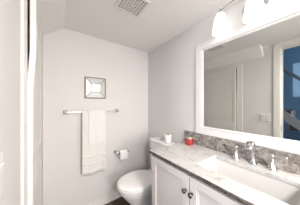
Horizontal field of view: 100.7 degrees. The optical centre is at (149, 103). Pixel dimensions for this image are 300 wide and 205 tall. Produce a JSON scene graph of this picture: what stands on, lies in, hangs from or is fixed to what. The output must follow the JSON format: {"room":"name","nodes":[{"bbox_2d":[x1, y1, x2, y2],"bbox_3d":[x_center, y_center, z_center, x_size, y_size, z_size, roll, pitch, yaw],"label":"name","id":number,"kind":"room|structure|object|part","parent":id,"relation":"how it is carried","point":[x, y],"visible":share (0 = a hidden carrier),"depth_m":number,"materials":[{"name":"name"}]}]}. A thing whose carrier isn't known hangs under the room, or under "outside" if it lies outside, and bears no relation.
{"room":"bathroom","nodes":[
{"label":"bathroom","id":0,"kind":"room"},
{"bbox_2d":[0,0,42,204],"bbox_3d":[0.254,0.228,-0.668,0.100,2.085,4.620,0,0,-36],"label":"wall","id":1,"kind":"structure","parent":0,"point":[10,10],"depth_m":0.44,"materials":[{"name":"grey paint"}]},
{"bbox_2d":[0,152,4,196],"bbox_3d":[-0.383,0.193,0.308,0.013,0.118,0.114,0,0,-36],"label":"switch plate","id":2,"kind":"object","parent":1,"relation":"attached to","point":[2,164],"visible":1,"depth_m":0.34,"materials":[{"name":"white plastic"}]},
{"bbox_3d":[-0.386,0.193,0.306,0.006,0.118,0.114,0,0,-36],"label":"plate","id":3,"kind":"part","parent":2,"relation":"part of","materials":[{"name":"white plastic"}]},
{"bbox_2d":[21,0,41,204],"bbox_3d":[-0.744,0.297,0.804,0.010,1.945,0.670,0,0,-36],"label":"trim","id":4,"kind":"structure","parent":1,"relation":"attached to","point":[24,3],"depth_m":0.55,"materials":[{"name":"white paint"}]},
{"bbox_2d":[28,0,40,204],"bbox_3d":[-0.738,0.329,0.811,0.037,1.866,0.508,0,0,-38],"label":"door","id":5,"kind":"structure","parent":1,"relation":"in","point":[34,65],"depth_m":0.64,"materials":[{"name":"white paint"}]},
{"bbox_2d":[38,0,65,34],"bbox_3d":[-0.662,-0.750,0.829,0.172,0.131,1.120,0,0,-36],"label":"ceiling","id":6,"kind":"structure","parent":0,"point":[52,12],"depth_m":1.04,"materials":[{"name":"grey paint"}]},
{"bbox_2d":[43,28,147,204],"bbox_3d":[-0.575,0.228,1.646,1.471,2.085,0.100,0,0,-36],"label":"wall","id":7,"kind":"structure","parent":0,"point":[69,56],"depth_m":1.45,"materials":[{"name":"grey paint"}]},
{"bbox_2d":[63,109,118,113],"bbox_3d":[-0.662,0.088,1.476,0.606,0.040,0.071,0,0,-36],"label":"towel bar","id":8,"kind":"object","parent":7,"relation":"attached to","point":[115,110],"visible":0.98,"depth_m":1.35,"materials":[{"name":"silver metal"}]},
{"bbox_2d":[82,110,105,174],"bbox_3d":[-0.647,0.435,1.448,0.257,0.727,0.048,0,0,-36],"label":"bath towel","id":9,"kind":"object","parent":8,"relation":"hanging from","point":[93,155],"visible":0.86,"depth_m":1.40,"materials":[{"name":"white fabric"}]},
{"bbox_2d":[88,109,105,143],"bbox_3d":[-0.624,0.263,1.467,0.190,0.402,0.064,0,0,-36],"label":"hand towel","id":10,"kind":"object","parent":9,"relation":"on","point":[97,117],"visible":0.98,"depth_m":1.45,"materials":[{"name":"white fabric"}]},
{"bbox_2d":[84,76,105,98],"bbox_3d":[-0.655,-0.193,1.503,0.239,0.254,0.036,0,0,-36],"label":"wall art","id":11,"kind":"object","parent":7,"relation":"attached to","point":[94,88],"visible":1,"depth_m":1.49,"materials":[{"name":"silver metal"}]},
{"bbox_2d":[92,84,99,91],"bbox_3d":[-0.647,-0.193,1.492,0.104,0.104,0.003,0,0,-36],"label":"mirror","id":12,"kind":"object","parent":11,"relation":"attached to","point":[95,87],"depth_m":1.49,"materials":[{"name":"clear glass"}]},
{"bbox_2d":[90,192,121,204],"bbox_3d":[-0.541,1.232,1.600,1.269,0.075,0.013,0,0,-36],"label":"baseboard","id":13,"kind":"structure","parent":7,"relation":"attached to","point":[108,199],"depth_m":1.59,"materials":[{"name":"white paint"}]},
{"bbox_2d":[105,197,129,204],"bbox_3d":[0.809,1.310,-0.266,1.471,0.080,4.820,0,0,-36],"label":"floor","id":14,"kind":"structure","parent":0,"point":[120,201],"depth_m":1.60,"materials":[{"name":"brown wood"}]},
{"bbox_2d":[117,137,174,204],"bbox_3d":[-0.059,0.863,1.445,0.656,0.813,0.354,0,0,-36],"label":"toilet","id":15,"kind":"object","parent":14,"relation":"on","point":[135,187],"visible":0.69,"depth_m":1.31,"materials":[{"name":"white ceramic"}]},
{"bbox_3d":[-0.141,0.862,1.385,0.448,0.017,0.352,0,0,-36],"label":"seat","id":16,"kind":"part","parent":15,"relation":"part of","materials":[{"name":"white plastic"}]},
{"bbox_3d":[-0.141,0.837,1.385,0.452,0.026,0.354,0,0,-36],"label":"seat lid","id":17,"kind":"part","parent":15,"relation":"part of","materials":[{"name":"white plastic"}]},
{"bbox_3d":[-0.081,1.071,1.429,0.576,0.398,0.332,0,0,-36],"label":"bowl","id":18,"kind":"part","parent":15,"relation":"part of","materials":[{"name":"white ceramic"}]},
{"bbox_3d":[0.151,0.683,1.597,0.134,0.375,0.330,0,0,-36],"label":"tank","id":19,"kind":"part","parent":15,"relation":"part of","materials":[{"name":"white ceramic"}]},
{"bbox_3d":[0.147,0.479,1.594,0.148,0.032,0.354,0,0,-36],"label":"tank lid","id":20,"kind":"part","parent":15,"relation":"part of","materials":[{"name":"white ceramic"}]},
{"bbox_2d":[164,134,171,142],"bbox_3d":[0.217,0.416,1.509,0.088,0.092,0.088,0,0,-36],"label":"toilet roll","id":21,"kind":"object","parent":15,"relation":"on","point":[167,137],"visible":1,"depth_m":1.47,"materials":[{"name":"paper"}]},
{"bbox_2d":[152,154,243,204],"bbox_3d":[0.531,0.852,0.753,0.525,0.836,1.167,0,0,-36],"label":"vanity cabinet","id":22,"kind":"object","parent":14,"relation":"on","point":[171,185],"visible":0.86,"depth_m":0.84,"materials":[{"name":"white paint"}]},
{"bbox_3d":[0.133,0.804,0.925,0.017,0.721,0.382,0,0,-36],"label":"door","id":23,"kind":"part","parent":22,"relation":"part of","materials":[{"name":"white paint"}]},
{"bbox_3d":[0.361,0.804,0.610,0.017,0.721,0.384,0,0,-36],"label":"door","id":24,"kind":"part","parent":22,"relation":"part of","materials":[{"name":"white paint"}]},
{"bbox_2d":[149,141,299,204],"bbox_3d":[0.547,0.421,0.755,0.497,0.022,1.212,0,0,-36],"label":"countertop","id":25,"kind":"structure","parent":22,"relation":"on","point":[187,158],"depth_m":0.77,"materials":[{"name":"stone"}]},
{"bbox_2d":[183,136,192,144],"bbox_3d":[0.394,0.370,1.266,0.079,0.079,0.088,0,0,-36],"label":"candle jar","id":26,"kind":"object","parent":25,"relation":"on","point":[188,140],"visible":1,"depth_m":1.23,"materials":[{"name":"red glass"}]},
{"bbox_2d":[200,158,299,204],"bbox_3d":[0.552,0.499,0.743,0.274,0.134,0.480,0,0,-36],"label":"sink","id":27,"kind":"object","parent":25,"relation":"in","point":[285,192],"visible":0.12,"depth_m":0.78,"materials":[{"name":"white ceramic"}]},
{"bbox_2d":[225,141,287,171],"bbox_3d":[0.673,0.328,0.833,0.131,0.162,0.336,0,0,-36],"label":"faucet","id":28,"kind":"object","parent":25,"relation":"on","point":[250,145],"visible":1,"depth_m":0.81,"materials":[{"name":"silver metal"}]},
{"bbox_3d":[0.643,0.359,0.932,0.050,0.100,0.050,0,0,-36],"label":"handle","id":29,"kind":"part","parent":28,"relation":"part of","materials":[{"name":"silver metal"}]},
{"bbox_3d":[0.708,0.393,0.856,0.048,0.034,0.048,0,0,-36],"label":"spout","id":30,"kind":"part","parent":28,"relation":"part of","materials":[{"name":"silver metal"}]},
{"bbox_3d":[0.758,0.359,0.774,0.050,0.100,0.050,0,0,-36],"label":"handle","id":31,"kind":"part","parent":28,"relation":"part of","materials":[{"name":"silver metal"}]},
{"bbox_2d":[64,0,237,52],"bbox_3d":[0.809,-0.855,-0.266,1.471,0.080,4.820,0,0,-36],"label":"ceiling","id":32,"kind":"structure","parent":0,"point":[161,21],"depth_m":1.21,"materials":[{"name":"grey paint"}]},
{"bbox_2d":[114,0,150,17],"bbox_3d":[-0.144,-0.806,1.011,0.223,0.017,0.217,0,0,-36],"label":"ceiling vent","id":33,"kind":"object","parent":32,"relation":"in","point":[135,8],"visible":1,"depth_m":1.02,"materials":[{"name":"beige plastic"}]},
{"bbox_2d":[148,0,299,169],"bbox_3d":[1.394,0.228,0.095,0.100,2.085,4.720,0,0,-36],"label":"wall","id":34,"kind":"structure","parent":0,"point":[171,65],"depth_m":1.47,"materials":[{"name":"grey paint"}]},
{"bbox_2d":[212,0,268,36],"bbox_3d":[0.648,-0.695,0.927,0.133,0.231,0.353,0,0,-36],"label":"vanity light","id":35,"kind":"object","parent":34,"relation":"attached to","point":[253,10],"visible":1,"depth_m":0.89,"materials":[{"name":"white glass"}]},
{"bbox_3d":[0.574,-0.661,1.018,0.120,0.165,0.120,0,0,-36],"label":"lamp shade","id":36,"kind":"part","parent":35,"relation":"part of","materials":[{"name":"white glass"}]},
{"bbox_3d":[0.701,-0.661,0.842,0.120,0.165,0.120,0,0,-36],"label":"lamp shade","id":37,"kind":"part","parent":35,"relation":"part of","materials":[{"name":"white glass"}]},
{"bbox_3d":[0.749,-0.696,0.892,0.010,0.150,0.150,0,0,-36],"label":"wall plate","id":38,"kind":"part","parent":35,"relation":"part of","materials":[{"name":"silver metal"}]},
{"bbox_2d":[184,130,299,174],"bbox_3d":[0.741,0.351,0.893,0.020,0.116,1.208,0,0,-36],"label":"backsplash","id":39,"kind":"structure","parent":34,"relation":"attached to","point":[292,165],"depth_m":0.90,"materials":[{"name":"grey stone"}]},
{"bbox_2d":[196,1,299,154],"bbox_3d":[0.764,-0.149,0.858,0.022,0.883,1.005,0,0,-36],"label":"wall mirror","id":40,"kind":"object","parent":34,"relation":"attached to","point":[248,75],"visible":1,"depth_m":0.89,"materials":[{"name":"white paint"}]},
{"bbox_3d":[-0.377,0.638,1.674,0.192,0.040,0.086,0,0,-36],"label":"paper holder","id":41,"kind":"object","parent":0,"visible":0},
{"bbox_2d":[118,149,127,159],"bbox_3d":[-0.359,0.659,1.649,0.100,0.107,0.084,0,0,-36],"label":"toilet roll","id":42,"kind":"object","parent":41,"relation":"on","point":[123,154],"visible":0.96,"depth_m":1.62,"materials":[{"name":"paper"}]}
]}

